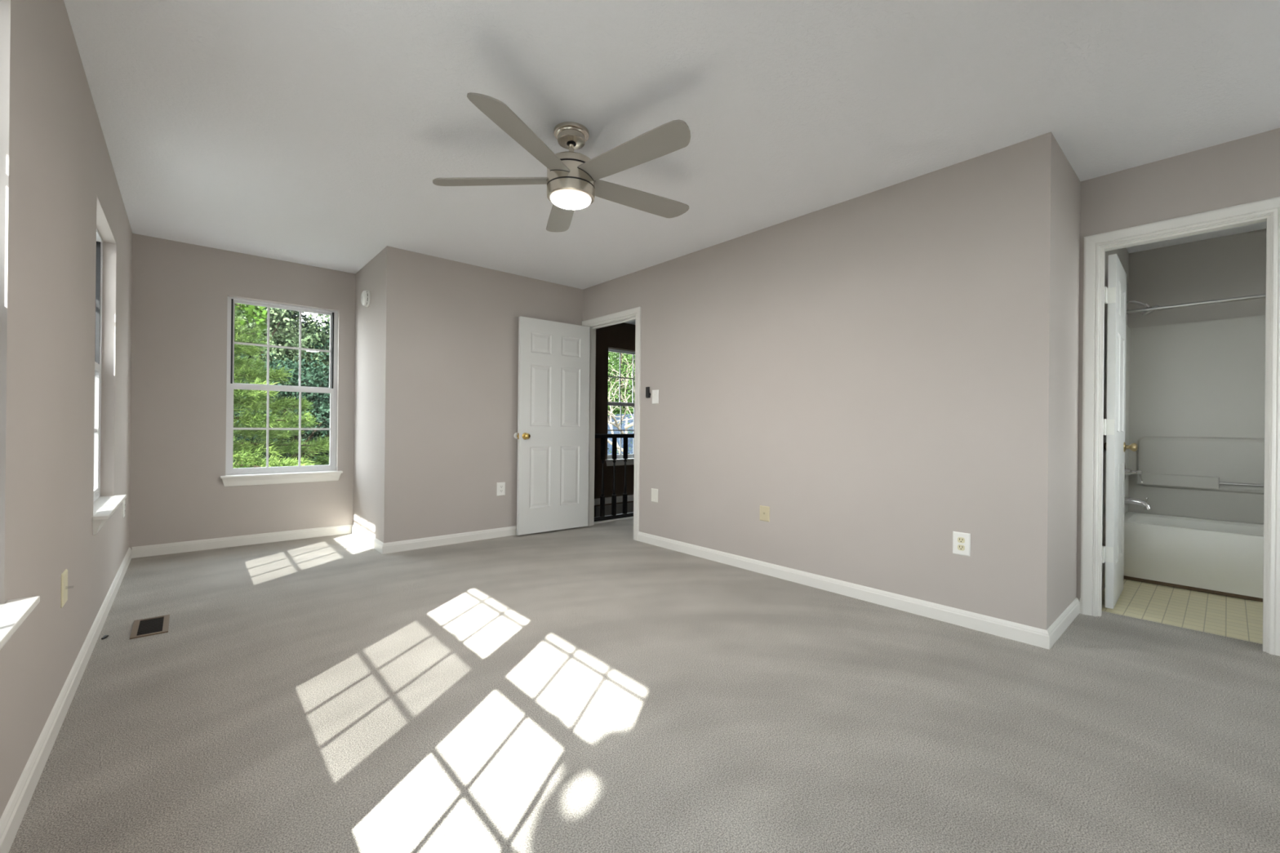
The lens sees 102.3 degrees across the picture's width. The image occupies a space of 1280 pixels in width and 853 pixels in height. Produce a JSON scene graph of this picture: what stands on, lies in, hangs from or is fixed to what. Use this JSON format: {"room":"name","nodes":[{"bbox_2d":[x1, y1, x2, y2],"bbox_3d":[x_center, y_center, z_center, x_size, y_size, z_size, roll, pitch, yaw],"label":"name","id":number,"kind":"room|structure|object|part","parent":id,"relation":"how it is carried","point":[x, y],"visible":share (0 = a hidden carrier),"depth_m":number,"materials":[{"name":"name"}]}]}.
{"room":"empty bedroom","nodes":[
{"label":"empty bedroom","id":0,"kind":"room"},
{"bbox_2d":[0,0,132,818],"bbox_3d":[-1.718,-0.087,1.344,0.160,2.690,6.888,1,0,-41],"label":"wall","id":1,"kind":"structure","parent":0,"point":[59,185],"depth_m":1.63,"materials":[{"name":"beige paint"}]},
{"bbox_2d":[0,595,39,649],"bbox_3d":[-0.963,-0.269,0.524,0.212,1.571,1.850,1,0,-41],"label":"window sill","id":2,"kind":"structure","parent":1,"relation":"in","point":[14,612],"depth_m":1.17,"materials":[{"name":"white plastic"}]},
{"bbox_2d":[0,547,131,852],"bbox_3d":[-1.644,0.968,1.378,0.014,0.083,6.628,1,0,-41],"label":"baseboard","id":3,"kind":"structure","parent":1,"relation":"attached to","point":[11,818],"depth_m":1.60,"materials":[{"name":"white paint"}]},
{"bbox_2d":[60,568,73,608],"bbox_3d":[-2.022,0.570,1.822,0.024,0.116,0.090,1,0,-41],"label":"cable plate","id":4,"kind":"object","parent":1,"relation":"attached to","point":[64,593],"visible":1,"depth_m":1.80,"materials":[{"name":"beige plastic"}]},
{"bbox_3d":[-2.029,0.570,1.816,0.006,0.116,0.090,1,0,-41],"label":"plate","id":5,"kind":"part","parent":4,"relation":"part of","materials":[{"name":"beige plastic"}]},
{"bbox_2d":[92,228,126,535],"bbox_3d":[-2.843,-0.286,2.669,0.212,1.571,0.935,1,0,-41],"label":"window","id":6,"kind":"structure","parent":1,"relation":"in","point":[104,507],"depth_m":2.95,"materials":[{"name":"white plastic"}]},
{"bbox_3d":[-2.861,0.023,2.655,0.004,0.666,0.765,1,0,-41],"label":"glass pane","id":7,"kind":"part","parent":6,"relation":"part of","materials":[{"name":"glass"}]},
{"bbox_3d":[-2.857,0.015,2.659,0.038,0.746,0.821,1,0,-41],"label":"sash","id":8,"kind":"part","parent":6,"relation":"part of","materials":[{"name":"white plastic"}]},
{"bbox_3d":[-2.813,0.455,2.700,0.114,0.090,0.935,1,0,-41],"label":"sill","id":9,"kind":"part","parent":6,"relation":"part of","materials":[{"name":"white paint"}]},
{"bbox_2d":[122,499,125,518],"bbox_3d":[-3.494,0.556,3.491,0.009,0.117,0.080,1,0,-41],"label":"wall outlet","id":10,"kind":"object","parent":1,"relation":"attached to","point":[123,501],"visible":0.98,"depth_m":3.46,"materials":[{"name":"white plastic"}]},
{"bbox_2d":[352,245,401,542],"bbox_3d":[-2.315,-0.215,4.507,0.110,2.440,1.023,1,0,-41],"label":"wall","id":11,"kind":"structure","parent":0,"point":[377,354],"depth_m":4.24,"materials":[{"name":"beige paint"}]},
{"bbox_2d":[360,289,370,306],"bbox_3d":[-2.397,-1.118,4.492,0.047,0.146,0.146,1,0,-41],"label":"smoke detector","id":12,"kind":"object","parent":11,"relation":"attached to","point":[365,297],"visible":1,"depth_m":4.45,"materials":[{"name":"white plastic"}]},
{"bbox_2d":[128,233,635,548],"bbox_3d":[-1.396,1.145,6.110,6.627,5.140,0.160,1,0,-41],"label":"wall","id":13,"kind":"structure","parent":0,"point":[181,291],"depth_m":4.16,"materials":[{"name":"beige paint"}]},
{"bbox_2d":[220,296,342,486],"bbox_3d":[-3.132,-0.291,4.542,0.877,1.576,0.212,1,0,-41],"label":"window","id":14,"kind":"structure","parent":13,"relation":"in","point":[307,473],"depth_m":4.51,"materials":[{"name":"white plastic"}]},
{"bbox_3d":[-3.145,0.013,4.553,0.763,0.746,0.038,1,0,-41],"label":"sash","id":15,"kind":"part","parent":14,"relation":"part of","materials":[{"name":"white plastic"}]},
{"bbox_3d":[-3.107,0.453,4.505,0.877,0.090,0.114,1,0,-41],"label":"sill","id":16,"kind":"part","parent":14,"relation":"part of","materials":[{"name":"white paint"}]},
{"bbox_3d":[-3.162,-0.697,4.581,0.751,0.736,0.026,1,0,-41],"label":"sash","id":17,"kind":"part","parent":14,"relation":"part of","materials":[{"name":"white plastic"}]},
{"bbox_2d":[131,524,516,558],"bbox_3d":[-2.213,0.964,4.596,3.370,0.083,1.038,1,0,-41],"label":"baseboard","id":18,"kind":"structure","parent":13,"relation":"attached to","point":[247,540],"depth_m":4.34,"materials":[{"name":"white paint"}]},
{"bbox_2d":[594,494,633,505],"bbox_3d":[-0.015,0.988,7.203,3.112,0.083,0.014,1,0,-41],"label":"baseboard","id":19,"kind":"structure","parent":13,"relation":"attached to","point":[630,498],"depth_m":6.93,"materials":[{"name":"white paint"}]},
{"bbox_2d":[595,502,633,516],"bbox_3d":[0.287,1.143,7.471,2.300,0.180,0.012,1,0,-41],"label":"trim","id":20,"kind":"structure","parent":13,"relation":"attached to","point":[629,505],"depth_m":6.94,"materials":[{"name":"grey wood"}]},
{"bbox_2d":[604,347,635,466],"bbox_3d":[-0.157,-0.262,7.150,0.885,1.581,0.212,1,0,-41],"label":"window","id":21,"kind":"structure","parent":13,"relation":"in","point":[620,460],"depth_m":7.08,"materials":[{"name":"white plastic"}]},
{"bbox_3d":[-0.133,0.484,7.112,0.885,0.090,0.114,1,0,-41],"label":"sill","id":22,"kind":"part","parent":21,"relation":"part of","materials":[{"name":"white paint"}]},
{"bbox_3d":[-0.170,0.045,7.161,0.771,0.746,0.038,1,0,-41],"label":"sash","id":23,"kind":"part","parent":21,"relation":"part of","materials":[{"name":"white plastic"}]},
{"bbox_3d":[-0.187,-0.668,7.189,0.759,0.741,0.026,1,0,-41],"label":"sash","id":24,"kind":"part","parent":21,"relation":"part of","materials":[{"name":"white plastic"}]},
{"bbox_2d":[398,248,582,541],"bbox_3d":[-1.306,-0.205,4.785,1.775,2.440,0.110,1,0,-41],"label":"wall","id":25,"kind":"structure","parent":0,"point":[459,367],"depth_m":4.49,"materials":[{"name":"beige paint"}]},
{"bbox_2d":[497,481,505,495],"bbox_3d":[-1.276,0.574,4.737,0.081,0.122,0.009,1,0,-41],"label":"wall outlet","id":26,"kind":"object","parent":25,"relation":"attached to","point":[500,486],"visible":1,"depth_m":4.74,"materials":[{"name":"white plastic"}]},
{"bbox_2d":[8,518,1279,852],"bbox_3d":[0.761,1.160,3.527,6.787,0.250,6.888,1,0,-41],"label":"floor","id":27,"kind":"structure","parent":0,"point":[596,688],"depth_m":1.82,"materials":[{"name":"grey carpet"}]},
{"bbox_2d":[129,614,169,639],"bbox_3d":[-2.447,0.999,2.578,0.134,0.006,0.290,1,0,-41],"label":"floor vent","id":28,"kind":"object","parent":27,"relation":"in","point":[157,624],"visible":1,"depth_m":2.57,"materials":[{"name":"brown metal"}]},
{"bbox_2d":[594,433,634,521],"bbox_3d":[0.209,0.558,6.112,2.018,0.945,0.070,1,0,-41],"label":"stair railing","id":29,"kind":"object","parent":27,"relation":"on","point":[602,436],"visible":0.28,"depth_m":5.67,"materials":[{"name":"black wood"}]},
{"bbox_3d":[0.205,1.006,6.112,2.018,0.050,0.070,1,0,-41],"label":"shoe rail","id":30,"kind":"part","parent":29,"relation":"part of","materials":[{"name":"black wood"}]},
{"bbox_3d":[0.214,0.108,6.113,2.018,0.045,0.064,1,0,-41],"label":"handrail","id":31,"kind":"part","parent":29,"relation":"part of","materials":[{"name":"black wood"}]},
{"bbox_2d":[1124,511,1263,601],"bbox_3d":[4.093,0.870,3.277,0.680,0.395,1.516,1,0,-41],"label":"bathtub","id":32,"kind":"object","parent":27,"relation":"on","point":[1215,557],"visible":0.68,"depth_m":3.38,"materials":[{"name":"white ceramic"}]},
{"bbox_2d":[63,0,1279,324],"bbox_3d":[0.825,-1.485,3.562,6.887,0.160,6.888,1,0,-41],"label":"ceiling","id":33,"kind":"structure","parent":0,"point":[317,133],"depth_m":2.24,"materials":[{"name":"white paint"}]},
{"bbox_2d":[432,92,690,231],"bbox_3d":[-0.290,-1.244,2.468,1.303,0.345,1.294,1,0,-41],"label":"ceiling fan","id":34,"kind":"object","parent":33,"relation":"hanging from","point":[572,180],"visible":1,"depth_m":2.38,"materials":[{"name":"silver metal"}]},
{"bbox_3d":[-0.721,-1.190,2.502,0.591,0.038,0.140,1,0,3],"label":"blade","id":35,"kind":"part","parent":34,"relation":"part of","materials":[{"name":"grey wood"}]},
{"bbox_3d":[-0.474,-1.187,2.115,0.140,0.038,0.591,1,0,21],"label":"blade","id":36,"kind":"part","parent":34,"relation":"part of","materials":[{"name":"grey wood"}]},
{"bbox_3d":[-0.430,-1.186,2.857,0.140,0.038,0.591,1,0,-15],"label":"blade","id":37,"kind":"part","parent":34,"relation":"part of","materials":[{"name":"grey wood"}]},
{"bbox_3d":[-0.030,-1.183,2.231,0.591,0.038,0.140,1,0,39],"label":"blade","id":38,"kind":"part","parent":34,"relation":"part of","materials":[{"name":"beige wood"}]},
{"bbox_3d":[-0.003,-1.182,2.689,0.591,0.038,0.140,1,0,-33],"label":"blade","id":39,"kind":"part","parent":34,"relation":"part of","materials":[{"name":"grey wood"}]},
{"bbox_2d":[582,132,1056,630],"bbox_3d":[0.370,-0.189,4.303,0.110,2.440,4.869,1,0,-41],"label":"wall","id":40,"kind":"structure","parent":0,"point":[873,371],"depth_m":3.05,"materials":[{"name":"beige paint"}]},
{"bbox_2d":[516,315,590,535],"bbox_3d":[-0.834,-0.004,5.000,0.782,2.015,0.159,1,0,-41],"label":"door","id":41,"kind":"structure","parent":40,"relation":"in","point":[553,396],"depth_m":4.95,"materials":[{"name":"white paint"}]},
{"bbox_3d":[-1.044,0.089,4.753,0.063,0.063,0.064,1,0,-41],"label":"knob","id":42,"kind":"part","parent":41,"relation":"part of","materials":[{"name":"gold metal"}]},
{"bbox_2d":[582,306,641,541],"bbox_3d":[-0.259,-0.028,5.019,0.146,2.107,0.914,1,0,-41],"label":"trim","id":43,"kind":"structure","parent":40,"relation":"attached to","point":[634,313],"depth_m":4.94,"materials":[{"name":"white paint"}]},
{"bbox_2d":[594,516,633,524],"bbox_3d":[0.654,1.029,6.432,3.120,0.014,0.039,1,0,-41],"label":"trim","id":44,"kind":"structure","parent":40,"relation":"attached to","point":[628,517],"depth_m":5.60,"materials":[{"name":"white paint"}]},
{"bbox_2d":[645,386,650,397],"bbox_3d":[0.069,-0.301,4.547,0.024,0.096,0.060,1,0,-41],"label":"remote","id":45,"kind":"object","parent":40,"relation":"attached to","point":[647,388],"visible":1,"depth_m":4.53,"materials":[{"name":"black plastic"}]},
{"bbox_2d":[651,488,657,502],"bbox_3d":[0.126,0.600,4.483,0.008,0.115,0.083,1,0,-41],"label":"blank wall plate","id":46,"kind":"object","parent":40,"relation":"attached to","point":[654,491],"visible":1,"depth_m":4.48,"materials":[{"name":"white plastic"}]},
{"bbox_2d":[652,389,658,404],"bbox_3d":[0.128,-0.259,4.483,0.016,0.120,0.079,1,0,-41],"label":"light switch","id":47,"kind":"object","parent":40,"relation":"attached to","point":[655,393],"visible":1,"depth_m":4.48,"materials":[{"name":"white plastic"}]},
{"bbox_2d":[760,505,769,521],"bbox_3d":[0.876,0.613,3.626,0.008,0.106,0.082,1,0,-41],"label":"phone jack plate","id":48,"kind":"object","parent":40,"relation":"attached to","point":[764,510],"visible":1,"depth_m":3.62,"materials":[{"name":"beige plastic"}]},
{"bbox_2d":[637,531,1079,649],"bbox_3d":[1.232,0.998,3.769,0.750,0.083,2.944,1,0,-41],"label":"baseboard","id":49,"kind":"structure","parent":40,"relation":"attached to","point":[1040,637],"depth_m":2.94,"materials":[{"name":"white paint"}]},
{"bbox_2d":[952,531,970,556],"bbox_3d":[1.685,0.615,2.702,0.009,0.118,0.081,1,0,-41],"label":"wall outlet","id":50,"kind":"object","parent":40,"relation":"attached to","point":[961,541],"visible":1,"depth_m":2.70,"materials":[{"name":"white plastic"}]},
{"bbox_2d":[957,537,964,543],"bbox_3d":[1.683,0.596,2.700,0.003,0.029,0.033,1,0,-41],"label":"socket","id":51,"kind":"object","parent":50,"relation":"attached to","point":[960,540],"depth_m":2.70,"materials":[{"name":"grey plastic"}]},
{"bbox_2d":[957,544,964,551],"bbox_3d":[1.683,0.635,2.700,0.003,0.029,0.033,1,0,-41],"label":"socket","id":52,"kind":"object","parent":50,"relation":"attached to","point":[960,547],"depth_m":2.70,"materials":[{"name":"grey plastic"}]},
{"bbox_2d":[1051,141,1128,624],"bbox_3d":[2.943,-0.164,3.372,2.532,2.440,0.144,1,0,-41],"label":"wall","id":53,"kind":"structure","parent":0,"point":[1068,184],"depth_m":2.71,"materials":[{"name":"beige paint"}]},
{"bbox_2d":[1102,253,1137,608],"bbox_3d":[2.853,0.029,3.099,0.676,2.012,0.159,1,0,-41],"label":"door","id":54,"kind":"structure","parent":53,"relation":"in","point":[1115,446],"depth_m":2.94,"materials":[{"name":"white paint"}]},
{"bbox_3d":[3.084,0.130,3.238,0.063,0.063,0.063,1,0,-41],"label":"knob","id":55,"kind":"part","parent":54,"relation":"part of","materials":[{"name":"gold metal"}]},
{"bbox_2d":[1126,300,1159,315],"bbox_3d":[3.677,-0.880,3.781,0.106,0.134,0.199,1,0,-41],"label":"shower","id":56,"kind":"object","parent":53,"relation":"attached to","point":[1146,305],"visible":0.57,"depth_m":3.76,"materials":[{"name":"silver metal"}]},
{"bbox_3d":[3.656,-0.911,3.805,0.052,0.073,0.134,1,0,-41],"label":"shower arm","id":57,"kind":"part","parent":56,"relation":"part of","materials":[{"name":"silver metal"}]},
{"bbox_2d":[1080,196,1279,656],"bbox_3d":[2.781,-0.005,2.665,0.146,2.118,0.738,1,0,-41],"label":"door frame","id":58,"kind":"structure","parent":53,"relation":"attached to","point":[1095,246],"depth_m":2.66,"materials":[{"name":"white paint"}]},
{"bbox_2d":[1126,293,1266,313],"bbox_3d":[3.898,-0.802,3.095,0.060,0.060,1.524,1,0,-41],"label":"shower curtain rod","id":59,"kind":"object","parent":53,"relation":"attached to","point":[1261,295],"visible":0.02,"depth_m":3.36,"materials":[{"name":"silver metal"}]},
{"bbox_2d":[1076,128,1279,599],"bbox_3d":[3.107,-0.163,2.296,0.110,2.440,1.759,1,0,-41],"label":"wall","id":60,"kind":"structure","parent":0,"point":[1246,170],"depth_m":2.65,"materials":[{"name":"beige paint"}]},
{"bbox_2d":[1128,228,1266,524],"bbox_3d":[4.407,-0.149,3.546,0.100,2.440,1.525,1,0,-41],"label":"wall","id":61,"kind":"structure","parent":0,"point":[1234,265],"depth_m":3.80,"materials":[{"name":"grey paint"}]},
{"bbox_2d":[1124,315,1265,524],"bbox_3d":[4.103,-0.050,3.280,0.704,1.445,1.523,1,0,-41],"label":"tub surround","id":62,"kind":"object","parent":61,"relation":"attached to","point":[1194,412],"visible":0.8,"depth_m":3.79,"materials":[{"name":"grey plastic"}]},
{"bbox_2d":[1124,463,1142,482],"bbox_3d":[3.642,0.339,3.805,0.150,0.150,0.107,1,0,-41],"label":"shower valve","id":63,"kind":"object","parent":62,"relation":"attached to","point":[1127,471],"visible":0.8,"depth_m":3.80,"materials":[{"name":"silver metal"}]},
{"bbox_2d":[1124,497,1151,510],"bbox_3d":[3.655,0.562,3.788,0.051,0.093,0.155,1,0,-41],"label":"tub spout","id":64,"kind":"object","parent":62,"relation":"attached to","point":[1144,504],"visible":0.91,"depth_m":3.77,"materials":[{"name":"silver metal"}]},
{"bbox_3d":[4.345,0.275,3.502,0.020,0.392,1.396,1,0,-41],"label":"moulded panel","id":65,"kind":"part","parent":62,"relation":"part of","materials":[{"name":"grey plastic"}]},
{"label":"outside","id":66,"kind":"structure","parent":0,"visible":0},
{"bbox_3d":[-2.408,4.013,17.869,100.000,0.200,110.000,1,0,-41],"label":"ground","id":67,"kind":"structure","parent":66,"visible":0},
{"bbox_2d":[234,302,267,338],"bbox_3d":[-6.102,0.255,6.476,2.289,7.228,1.676,1,0,-41],"label":"sapling","id":68,"kind":"object","parent":67,"relation":"on","point":[253,312],"visible":0.12,"depth_m":6.99,"materials":[{"name":"green plant"}]},
{"bbox_2d":[232,303,329,468],"bbox_3d":[-6.770,0.563,7.761,6.473,6.603,5.980,1,0,-35],"label":"pine tree","id":69,"kind":"object","parent":67,"relation":"on","point":[241,450],"visible":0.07,"depth_m":8.01,"materials":[{"name":"green plant"}]},
{"bbox_2d":[232,344,329,465],"bbox_3d":[-8.536,1.191,12.024,4.608,6.226,4.421,1,0,28],"label":"leafy tree","id":70,"kind":"object","parent":67,"relation":"on","point":[321,411],"visible":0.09,"depth_m":11.79,"materials":[{"name":"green plant"}]},
{"bbox_2d":[234,305,329,459],"bbox_3d":[-11.216,-0.975,13.561,6.599,10.308,7.238,1,0,12],"label":"leafy tree","id":71,"kind":"object","parent":67,"relation":"on","point":[279,314],"visible":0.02,"depth_m":14.07,"materials":[{"name":"green plant"}]},
{"bbox_2d":[235,315,329,444],"bbox_3d":[-9.150,-0.715,17.130,8.561,10.560,6.202,1,0,26],"label":"leafy tree","id":72,"kind":"object","parent":67,"relation":"on","point":[326,322],"visible":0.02,"depth_m":15.56,"materials":[{"name":"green plant"}]},
{"bbox_2d":[243,307,329,455],"bbox_3d":[-14.127,-2.771,19.405,10.391,14.795,9.538,1,0,22],"label":"leafy tree","id":73,"kind":"object","parent":67,"relation":"on","point":[294,316],"visible":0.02,"depth_m":19.71,"materials":[{"name":"green plant"}]},
{"bbox_2d":[311,452,328,465],"bbox_3d":[-5.711,1.427,11.338,4.572,4.904,4.826,1,0,15],"label":"bush","id":74,"kind":"object","parent":67,"relation":"on","point":[326,459],"visible":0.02,"depth_m":10.07,"materials":[{"name":"green plant"}]},
{"bbox_2d":[608,351,617,408],"bbox_3d":[-4.376,-1.025,21.963,6.710,11.071,8.188,1,0,4],"label":"leafy tree","id":75,"kind":"object","parent":67,"relation":"on","point":[612,357],"visible":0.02,"depth_m":23.30,"materials":[{"name":"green plant"}]},
{"bbox_2d":[607,413,633,454],"bbox_3d":[0.125,1.715,20.469,7.600,4.450,6.200,1,0,-41],"label":"house","id":76,"kind":"structure","parent":67,"relation":"on","point":[630,445],"depth_m":19.53,"materials":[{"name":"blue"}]},
{"bbox_2d":[607,351,635,454],"bbox_3d":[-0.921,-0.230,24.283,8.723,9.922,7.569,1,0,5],"label":"leafy tree","id":77,"kind":"object","parent":67,"relation":"on","point":[615,362],"visible":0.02,"depth_m":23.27,"materials":[{"name":"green plant"}]}
]}

